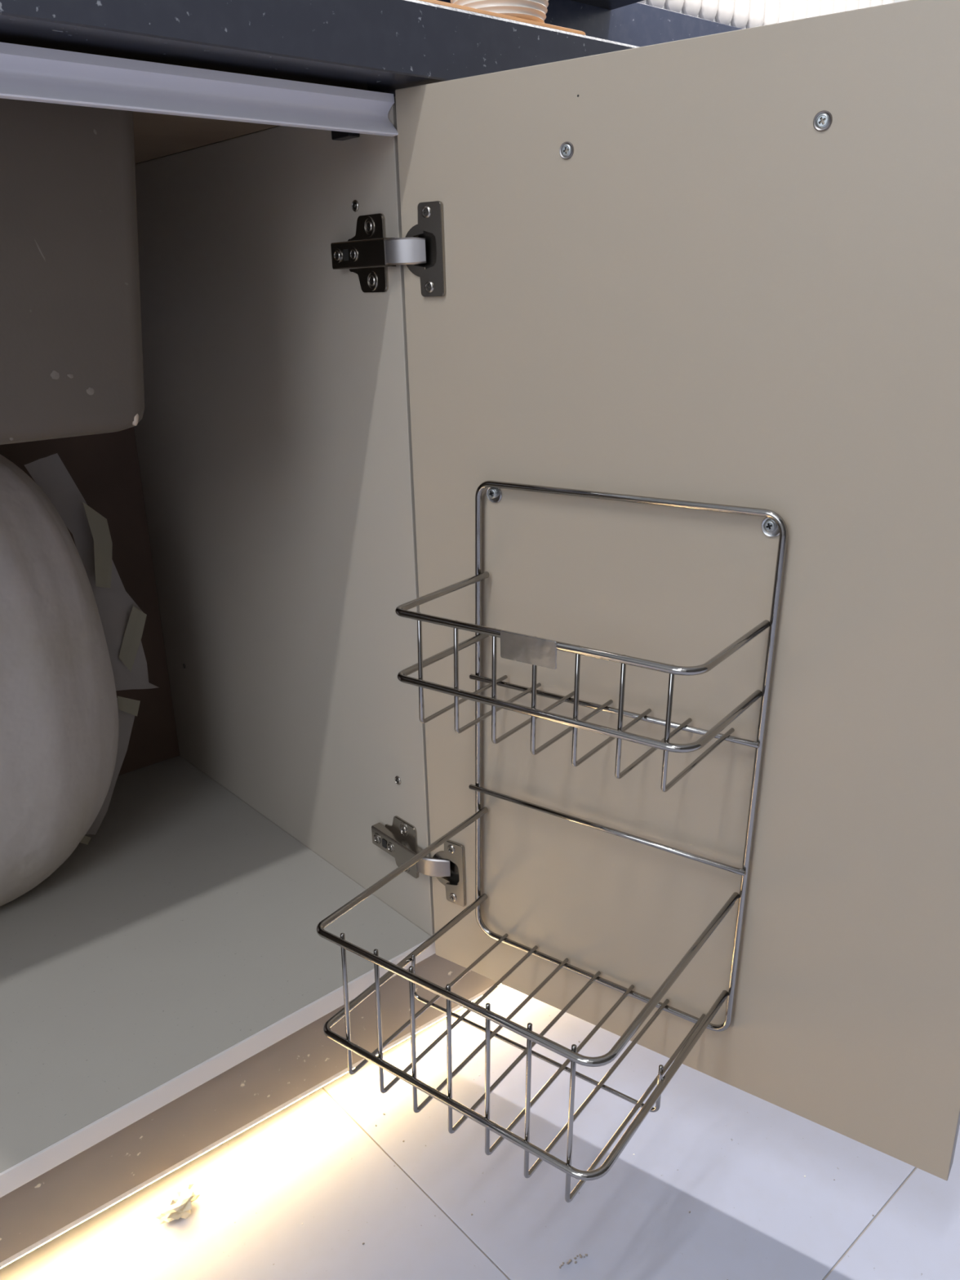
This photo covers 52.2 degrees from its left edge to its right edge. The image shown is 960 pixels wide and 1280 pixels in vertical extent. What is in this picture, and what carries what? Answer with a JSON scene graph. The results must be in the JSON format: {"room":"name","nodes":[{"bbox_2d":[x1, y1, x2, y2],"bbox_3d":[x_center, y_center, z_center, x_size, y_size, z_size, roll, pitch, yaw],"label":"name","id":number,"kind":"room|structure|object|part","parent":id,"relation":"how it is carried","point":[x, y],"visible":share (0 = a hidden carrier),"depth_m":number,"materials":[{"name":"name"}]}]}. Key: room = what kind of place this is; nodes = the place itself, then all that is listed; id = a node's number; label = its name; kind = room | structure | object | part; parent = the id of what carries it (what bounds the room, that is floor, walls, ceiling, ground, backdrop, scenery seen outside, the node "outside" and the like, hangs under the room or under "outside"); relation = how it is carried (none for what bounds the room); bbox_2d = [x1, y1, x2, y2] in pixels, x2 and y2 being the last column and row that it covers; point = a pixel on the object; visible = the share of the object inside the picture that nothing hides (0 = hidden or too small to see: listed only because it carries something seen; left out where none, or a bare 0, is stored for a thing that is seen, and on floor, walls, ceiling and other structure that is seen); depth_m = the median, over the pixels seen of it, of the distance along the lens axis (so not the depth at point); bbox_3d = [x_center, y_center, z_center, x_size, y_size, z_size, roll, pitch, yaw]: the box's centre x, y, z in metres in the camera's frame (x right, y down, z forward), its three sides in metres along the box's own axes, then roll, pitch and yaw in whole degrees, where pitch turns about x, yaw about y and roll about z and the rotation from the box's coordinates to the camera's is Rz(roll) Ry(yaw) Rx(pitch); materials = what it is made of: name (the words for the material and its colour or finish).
{"room":"kitchen","nodes":[
{"label":"kitchen","id":0,"kind":"room"},
{"bbox_2d":[0,983,959,1279],"bbox_3d":[0.710,0.600,0.348,4.500,0.060,3.080,-18,25,-38],"label":"floor","id":1,"kind":"structure","parent":0,"point":[718,1152],"depth_m":0.77,"materials":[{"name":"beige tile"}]},
{"bbox_2d":[155,1183,199,1224],"bbox_3d":[-0.234,0.437,0.759,0.036,0.018,0.025,-18,25,-38],"label":"paper scrap","id":2,"kind":"object","parent":1,"relation":"on","point":[175,1205],"visible":1,"depth_m":0.75,"materials":[{"name":"beige paper"}]},
{"bbox_2d":[0,0,959,1268],"bbox_3d":[-0.434,0.038,0.725,1.525,0.801,0.908,-10,21,-21],"label":"base cabinet","id":3,"kind":"object","parent":1,"relation":"on","point":[722,268],"depth_m":0.69,"materials":[{"name":"grey laminate"}]},
{"bbox_2d":[0,453,158,906],"bbox_3d":[-0.476,0.038,0.891,0.392,0.454,0.176,-18,25,-38],"label":"wrapped bundle","id":4,"kind":"object","parent":3,"relation":"on","point":[71,631],"visible":1,"depth_m":0.90,"materials":[{"name":"white plastic"}]},
{"bbox_3d":[-0.732,-0.064,0.867,0.900,0.677,0.008,-18,25,-38],"label":"panel","id":5,"kind":"part","parent":3,"relation":"part of","materials":[{"name":"brown wood"}]},
{"bbox_3d":[-0.347,0.446,0.678,1.600,0.043,0.016,-18,25,-38],"label":"led strip","id":6,"kind":"part","parent":3,"relation":"part of","materials":[{"name":"white plastic"}]},
{"bbox_3d":[-0.229,-0.109,0.983,0.018,0.695,0.558,-18,25,-38],"label":"panel","id":7,"kind":"part","parent":3,"relation":"part of","materials":[{"name":"grey laminate"}]},
{"bbox_2d":[0,0,639,164],"bbox_3d":[-0.316,-0.435,0.785,4.000,0.044,0.610,-18,25,-38],"label":"countertop","id":8,"kind":"structure","parent":3,"relation":"on","point":[379,46],"depth_m":0.59,"materials":[{"name":"black stone"}]},
{"bbox_2d":[0,97,145,444],"bbox_3d":[-0.577,-0.220,0.589,0.635,0.217,0.388,-18,25,-38],"label":"sink","id":9,"kind":"object","parent":8,"relation":"in","point":[71,348],"visible":0.98,"depth_m":0.61,"materials":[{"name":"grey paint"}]},
{"bbox_2d":[417,0,586,35],"bbox_3d":[-0.059,-0.458,0.746,0.246,0.013,0.155,-18,25,-38],"label":"chopping board","id":10,"kind":"object","parent":8,"relation":"on","point":[434,2],"visible":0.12,"depth_m":0.71,"materials":[{"name":"orange wood"}]},
{"bbox_2d":[450,0,548,22],"bbox_3d":[0.015,-0.516,0.750,0.079,0.088,0.079,-18,25,-38],"label":"cup","id":11,"kind":"object","parent":10,"relation":"on","point":[531,10],"visible":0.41,"depth_m":0.73,"materials":[{"name":"white ceramic"}]},
{"bbox_3d":[-0.086,-0.282,0.717,0.010,0.019,0.068,-18,25,-38],"label":"arm","id":12,"kind":"part","parent":3,"relation":"part of","materials":[{"name":"black metal"}]},
{"bbox_3d":[-0.074,0.187,0.884,0.010,0.019,0.068,-18,25,-38],"label":"arm","id":13,"kind":"part","parent":3,"relation":"part of","materials":[{"name":"silver metal"}]},
{"bbox_2d":[413,231,436,269],"bbox_3d":[-0.037,-0.272,0.684,0.035,0.035,0.008,12,24,33],"label":"hinge","id":14,"kind":"object","parent":3,"relation":"on","point":[424,242],"depth_m":0.68,"materials":[{"name":"silver metal"}]},
{"bbox_3d":[-0.034,-0.269,0.676,0.020,0.061,0.003,12,24,33],"label":"wing plate","id":15,"kind":"part","parent":3,"relation":"part of","materials":[{"name":"silver metal"}]},
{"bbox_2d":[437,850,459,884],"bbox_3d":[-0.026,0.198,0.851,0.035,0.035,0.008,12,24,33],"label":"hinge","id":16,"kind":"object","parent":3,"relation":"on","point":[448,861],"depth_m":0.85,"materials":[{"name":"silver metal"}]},
{"bbox_3d":[-0.021,0.201,0.843,0.020,0.061,0.003,12,24,33],"label":"wing plate","id":17,"kind":"part","parent":3,"relation":"part of","materials":[{"name":"silver metal"}]},
{"bbox_2d":[316,480,787,1202],"bbox_3d":[0.035,0.115,0.637,0.239,0.392,0.203,12,24,33],"label":"wire rack","id":18,"kind":"object","parent":3,"relation":"attached to","point":[535,651],"visible":1,"depth_m":0.64,"materials":[{"name":"silver metal"}]},
{"bbox_2d":[486,487,502,502],"bbox_3d":[0.010,-0.105,0.706,0.013,0.013,0.001,12,24,33],"label":"screw","id":19,"kind":"object","parent":18,"relation":"in","point":[494,495],"depth_m":0.70,"materials":[{"name":"silver metal"}]},
{"bbox_3d":[0.029,0.006,0.588,0.040,0.018,0.001,12,24,33],"label":"name plate","id":20,"kind":"part","parent":18,"relation":"part of","materials":[{"name":"silver metal"}]},
{"bbox_3d":[0.090,0.087,0.711,0.239,0.392,0.005,12,24,33],"label":"frame","id":21,"kind":"part","parent":18,"relation":"part of","materials":[{"name":"silver metal"}]},
{"bbox_2d":[760,517,779,537],"bbox_3d":[0.177,-0.069,0.594,0.013,0.013,0.001,12,24,33],"label":"screw","id":22,"kind":"object","parent":18,"relation":"in","point":[770,530],"depth_m":0.59,"materials":[{"name":"silver metal"}]},
{"bbox_2d":[559,142,573,159],"bbox_3d":[0.053,-0.300,0.601,0.010,0.010,0.001,12,24,33],"label":"screw","id":23,"kind":"object","parent":3,"relation":"on","point":[566,148],"depth_m":0.60,"materials":[{"name":"silver metal"}]},
{"bbox_3d":[0.133,-0.007,0.663,0.117,0.697,0.424,-18,25,-38],"label":"door","id":24,"kind":"part","parent":3,"relation":"part of","materials":[{"name":"beige laminate"}]},
{"bbox_2d":[813,110,832,131],"bbox_3d":[0.180,-0.273,0.515,0.010,0.010,0.001,12,24,33],"label":"screw","id":25,"kind":"object","parent":3,"relation":"on","point":[822,119],"depth_m":0.51,"materials":[{"name":"silver metal"}]},
{"bbox_2d":[638,0,907,29],"bbox_3d":[-0.365,-1.071,1.004,4.660,2.700,0.094,-18,25,-38],"label":"wall","id":26,"kind":"structure","parent":0,"point":[741,14],"depth_m":1.73,"materials":[{"name":"grey"}]},
{"bbox_2d":[436,0,742,47],"bbox_3d":[-0.328,-0.700,1.102,4.480,0.242,0.018,-18,25,-38],"label":"backsplash","id":27,"kind":"structure","parent":26,"relation":"attached to","point":[637,24],"depth_m":1.53,"materials":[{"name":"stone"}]},
{"bbox_2d":[569,0,644,9],"bbox_3d":[0.062,-0.867,1.213,0.600,0.018,0.262,-18,25,-38],"label":"wall shelf","id":28,"kind":"object","parent":26,"relation":"attached to","point":[606,4],"visible":1,"depth_m":1.46,"materials":[{"name":"black"}]}
]}

